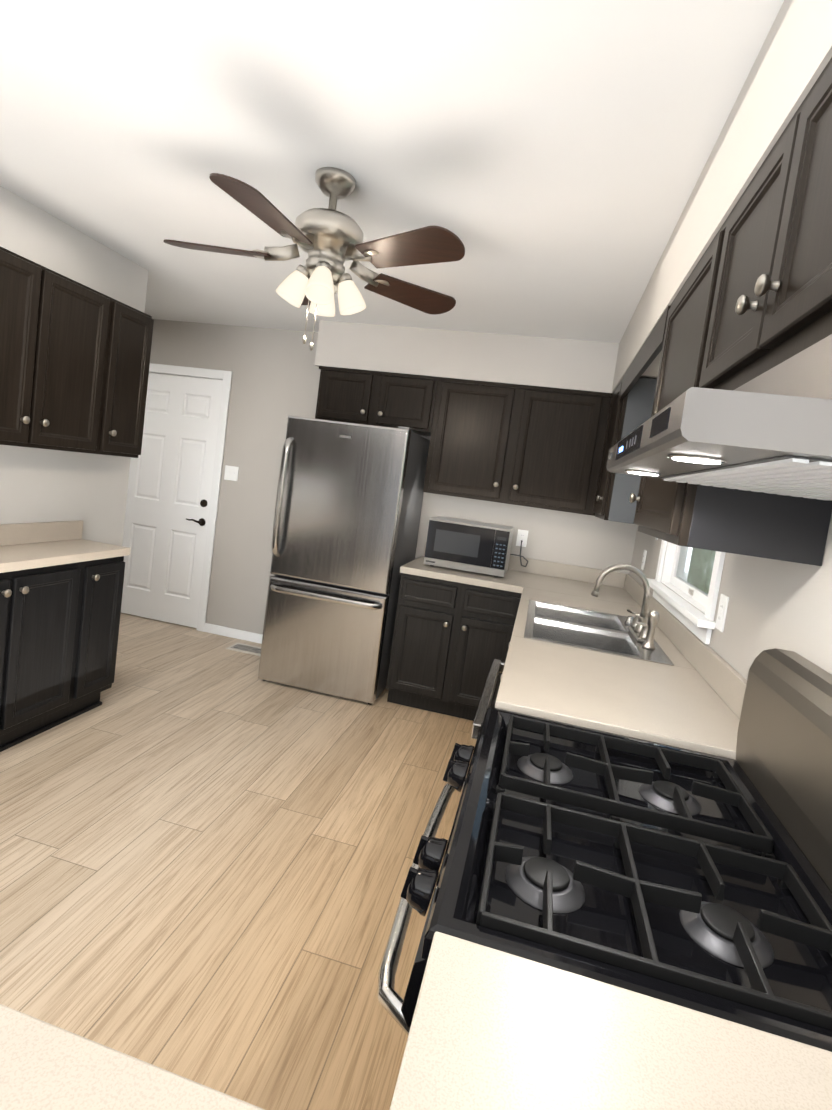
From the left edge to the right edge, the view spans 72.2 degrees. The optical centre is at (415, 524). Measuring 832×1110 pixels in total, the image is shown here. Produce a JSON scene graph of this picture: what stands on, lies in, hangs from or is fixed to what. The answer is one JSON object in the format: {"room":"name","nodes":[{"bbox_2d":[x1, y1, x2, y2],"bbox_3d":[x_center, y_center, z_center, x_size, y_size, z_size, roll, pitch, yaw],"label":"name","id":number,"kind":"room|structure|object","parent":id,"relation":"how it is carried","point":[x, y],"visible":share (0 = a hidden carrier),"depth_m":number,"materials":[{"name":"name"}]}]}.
{"room":"kitchen","nodes":[
{"label":"kitchen","id":0,"kind":"room"},
{"bbox_2d":[0,613,476,1109],"bbox_3d":[-1.485,1.168,1.531,4.665,0.100,6.090,9,5,12],"label":"floor","id":1,"kind":"structure","parent":0,"point":[209,843],"depth_m":1.97,"materials":[{"name":"brown wood"}]},
{"bbox_2d":[0,560,91,751],"bbox_3d":[-1.869,0.578,2.427,0.326,0.828,0.732,9,5,12],"label":"base cabinet","id":2,"kind":"object","parent":1,"relation":"on","point":[59,629],"depth_m":2.56,"materials":[{"name":"black wood"}]},
{"bbox_2d":[76,556,124,716],"bbox_3d":[-1.757,0.554,2.922,0.326,0.828,0.283,9,5,12],"label":"base cabinet","id":3,"kind":"object","parent":1,"relation":"on","point":[106,576],"depth_m":2.91,"materials":[{"name":"black wood"}]},
{"bbox_2d":[0,520,130,572],"bbox_3d":[-1.932,0.126,1.829,0.326,0.140,2.490,9,5,12],"label":"countertop","id":4,"kind":"structure","parent":3,"relation":"on","point":[24,546],"depth_m":2.73,"materials":[{"name":"laminate"}]},
{"bbox_2d":[226,643,260,655],"bbox_3d":[-1.235,0.935,4.270,0.320,0.006,0.170,9,5,12],"label":"floor vent","id":5,"kind":"object","parent":1,"relation":"in","point":[247,648],"visible":0.71,"depth_m":4.26,"materials":[{"name":"beige metal"}]},
{"bbox_2d":[258,416,429,704],"bbox_3d":[-0.468,0.203,3.825,0.785,1.726,0.752,9,5,12],"label":"refrigerator","id":6,"kind":"object","parent":1,"relation":"on","point":[349,500],"visible":0.88,"depth_m":3.53,"materials":[{"name":"grey metal"}]},
{"bbox_2d":[386,573,521,720],"bbox_3d":[0.287,0.754,3.747,0.758,0.849,0.708,9,5,12],"label":"base cabinet","id":7,"kind":"object","parent":1,"relation":"on","point":[450,641],"visible":0.9,"depth_m":3.45,"materials":[{"name":"black wood"}]},
{"bbox_2d":[471,659,504,739],"bbox_3d":[0.504,0.939,1.763,0.696,0.846,0.676,9,5,12],"label":"dishwasher","id":8,"kind":"object","parent":1,"relation":"on","point":[497,666],"visible":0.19,"depth_m":1.73,"materials":[{"name":"silver metal"}]},
{"bbox_2d":[378,648,831,1051],"bbox_3d":[0.340,0.819,1.040,0.742,1.150,0.778,9,5,12],"label":"gas range","id":9,"kind":"object","parent":1,"relation":"on","point":[695,880],"visible":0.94,"depth_m":0.92,"materials":[{"name":"black metal"}]},
{"bbox_3d":[-0.256,0.971,0.021,1.463,0.849,1.468,9,5,12],"label":"base cabinet","id":10,"kind":"object","parent":1,"relation":"on","visible":0},
{"bbox_2d":[0,932,831,1109],"bbox_3d":[-0.202,0.480,-0.025,1.483,0.140,1.488,9,5,12],"label":"countertop","id":11,"kind":"structure","parent":10,"relation":"on","point":[492,1029],"depth_m":0.55,"materials":[{"name":"laminate"}]},
{"bbox_3d":[0.784,0.887,2.900,0.698,0.849,1.655,9,5,12],"label":"base cabinet","id":12,"kind":"object","parent":1,"relation":"on","visible":0},
{"bbox_2d":[400,542,527,590],"bbox_3d":[0.332,0.260,3.727,0.720,0.140,0.682,9,5,12],"label":"countertop","id":13,"kind":"structure","parent":12,"relation":"on","point":[415,567],"depth_m":3.47,"materials":[{"name":"laminate"}]},
{"bbox_2d":[423,516,527,576],"bbox_3d":[0.428,0.144,3.781,0.640,0.306,0.509,9,5,12],"label":"microwave","id":14,"kind":"object","parent":13,"relation":"on","point":[470,545],"visible":1,"depth_m":3.55,"materials":[{"name":"silver metal"}]},
{"bbox_2d":[536,559,623,581],"bbox_3d":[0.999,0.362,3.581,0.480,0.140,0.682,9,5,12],"label":"backsplash","id":15,"kind":"structure","parent":12,"relation":"on","point":[585,572],"depth_m":3.89,"materials":[{"name":"laminate"}]},
{"bbox_2d":[495,558,746,745],"bbox_3d":[0.804,0.408,2.650,0.693,0.140,2.586,9,5,12],"label":"countertop","id":16,"kind":"structure","parent":12,"relation":"on","point":[692,698],"depth_m":1.80,"materials":[{"name":"laminate"}]},
{"bbox_2d":[524,600,673,665],"bbox_3d":[0.736,0.521,2.473,0.530,0.165,0.805,9,5,12],"label":"sink","id":17,"kind":"object","parent":16,"relation":"in","point":[592,630],"visible":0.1,"depth_m":2.46,"materials":[{"name":"silver metal"}]},
{"bbox_2d":[591,564,658,649],"bbox_3d":[0.878,0.312,2.436,0.251,0.290,0.468,9,5,12],"label":"faucet","id":18,"kind":"object","parent":16,"relation":"on","point":[641,629],"visible":1,"depth_m":2.40,"materials":[{"name":"silver metal"}]},
{"bbox_2d":[512,702,735,759],"bbox_3d":[0.576,0.498,1.744,0.480,0.040,0.713,9,5,12],"label":"countertop","id":19,"kind":"structure","parent":12,"relation":"on","point":[722,749],"depth_m":1.40,"materials":[{"name":"laminate"}]},
{"bbox_2d":[0,0,783,342],"bbox_3d":[-1.151,-1.312,1.338,4.665,0.100,6.090,9,5,12],"label":"ceiling","id":20,"kind":"structure","parent":0,"point":[544,160],"depth_m":1.69,"materials":[{"name":"paint"}]},
{"bbox_2d":[163,167,464,350],"bbox_3d":[-0.337,-0.899,1.958,1.070,0.594,1.054,9,5,12],"label":"ceiling fan","id":21,"kind":"object","parent":20,"relation":"hanging from","point":[329,240],"visible":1,"depth_m":1.91,"materials":[{"name":"silver metal"}]},
{"bbox_2d":[0,0,831,679],"bbox_3d":[-1.316,-0.072,1.444,4.665,2.410,6.110,9,5,12],"label":"wall","id":22,"kind":"structure","parent":0,"point":[778,604],"depth_m":3.32,"materials":[{"name":"paint"}]},
{"bbox_2d":[0,246,119,454],"bbox_3d":[-1.713,-0.723,2.436,0.242,0.762,0.767,9,5,12],"label":"upper cabinet","id":23,"kind":"object","parent":22,"relation":"attached to","point":[74,363],"depth_m":2.49,"materials":[{"name":"brown wood"}]},
{"bbox_2d":[104,302,153,457],"bbox_3d":[-1.596,-0.748,2.957,0.242,0.762,0.303,9,5,12],"label":"upper cabinet","id":24,"kind":"object","parent":22,"relation":"attached to","point":[131,353],"depth_m":2.95,"materials":[{"name":"brown wood"}]},
{"bbox_2d":[121,373,222,627],"bbox_3d":[-2.012,-0.203,4.596,0.800,1.983,0.088,9,5,12],"label":"door","id":25,"kind":"structure","parent":22,"relation":"in","point":[168,498],"depth_m":4.59,"materials":[{"name":"white wood"}]},
{"bbox_2d":[149,363,231,631],"bbox_3d":[-1.998,-0.236,4.636,0.944,2.061,0.136,9,5,12],"label":"door frame","id":26,"kind":"structure","parent":22,"relation":"attached to","point":[225,376],"depth_m":4.47,"materials":[{"name":"white wood"}]},
{"bbox_2d":[224,465,238,480],"bbox_3d":[-1.439,-0.401,4.441,0.114,0.112,0.012,9,5,12],"label":"light switch","id":27,"kind":"object","parent":22,"relation":"attached to","point":[231,473],"visible":1,"depth_m":4.44,"materials":[{"name":"white plastic"}]},
{"bbox_2d":[204,623,262,643],"bbox_3d":[-1.283,0.880,4.467,0.843,0.072,0.012,9,5,12],"label":"baseboard","id":28,"kind":"structure","parent":22,"relation":"attached to","point":[233,633],"depth_m":4.48,"materials":[{"name":"white wood"}]},
{"bbox_2d":[315,366,378,424],"bbox_3d":[-0.442,-0.884,4.024,0.414,0.360,0.338,9,5,12],"label":"upper cabinet","id":29,"kind":"object","parent":22,"relation":"attached to","point":[344,394],"depth_m":3.86,"materials":[{"name":"brown wood"}]},
{"bbox_2d":[371,371,438,435],"bbox_3d":[-0.043,-0.824,3.937,0.411,0.360,0.338,9,5,12],"label":"upper cabinet","id":30,"kind":"object","parent":22,"relation":"attached to","point":[404,400],"depth_m":3.78,"materials":[{"name":"brown wood"}]},
{"bbox_2d":[423,377,522,503],"bbox_3d":[0.389,-0.558,3.852,0.536,0.757,0.338,9,5,12],"label":"upper cabinet","id":31,"kind":"object","parent":22,"relation":"attached to","point":[472,444],"depth_m":3.69,"materials":[{"name":"brown wood"}]},
{"bbox_2d":[516,529,528,546],"bbox_3d":[0.740,0.094,3.974,0.072,0.116,0.008,9,5,12],"label":"outlet","id":32,"kind":"object","parent":22,"relation":"attached to","point":[522,535],"visible":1,"depth_m":3.97,"materials":[{"name":"white plastic"}]},
{"bbox_2d":[507,385,612,515],"bbox_3d":[0.924,-0.477,3.734,0.572,0.757,0.338,9,5,12],"label":"upper cabinet","id":33,"kind":"object","parent":22,"relation":"attached to","point":[529,446],"depth_m":3.58,"materials":[{"name":"brown wood"}]},
{"bbox_2d":[593,373,648,522],"bbox_3d":[1.244,-0.394,3.229,0.323,0.761,0.550,9,5,12],"label":"upper cabinet","id":34,"kind":"object","parent":22,"relation":"attached to","point":[614,492],"depth_m":3.00,"materials":[{"name":"brown wood"}]},
{"bbox_2d":[641,550,646,569],"bbox_3d":[1.351,0.209,3.384,0.008,0.116,0.072,9,5,12],"label":"outlet","id":35,"kind":"object","parent":22,"relation":"attached to","point":[643,559],"visible":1,"depth_m":3.37,"materials":[{"name":"white plastic"}]},
{"bbox_2d":[647,540,725,644],"bbox_3d":[1.228,-0.140,2.405,0.175,1.087,1.040,9,5,12],"label":"window","id":36,"kind":"structure","parent":22,"relation":"in","point":[692,576],"depth_m":2.40,"materials":[{"name":"white"}]},
{"bbox_2d":[715,594,728,631],"bbox_3d":[1.011,0.290,1.886,0.008,0.116,0.072,9,5,12],"label":"outlet","id":37,"kind":"object","parent":22,"relation":"attached to","point":[722,612],"visible":0.98,"depth_m":1.87,"materials":[{"name":"white plastic"}]},
{"bbox_2d":[629,234,831,565],"bbox_3d":[0.872,-0.318,1.580,0.323,0.756,0.602,9,5,12],"label":"upper cabinet","id":38,"kind":"object","parent":22,"relation":"attached to","point":[788,528],"depth_m":1.33,"materials":[{"name":"brown wood"}]},
{"bbox_2d":[689,57,831,390],"bbox_3d":[0.739,-0.439,0.890,0.323,0.446,0.786,9,5,12],"label":"upper cabinet","id":39,"kind":"object","parent":22,"relation":"attached to","point":[752,299],"depth_m":0.91,"materials":[{"name":"brown wood"}]},
{"bbox_2d":[606,334,831,499],"bbox_3d":[0.612,-0.147,0.927,0.492,0.162,0.763,9,5,12],"label":"range hood","id":40,"kind":"object","parent":39,"relation":"attached to","point":[769,431],"visible":1,"depth_m":0.68,"materials":[{"name":"silver metal"}]}
]}

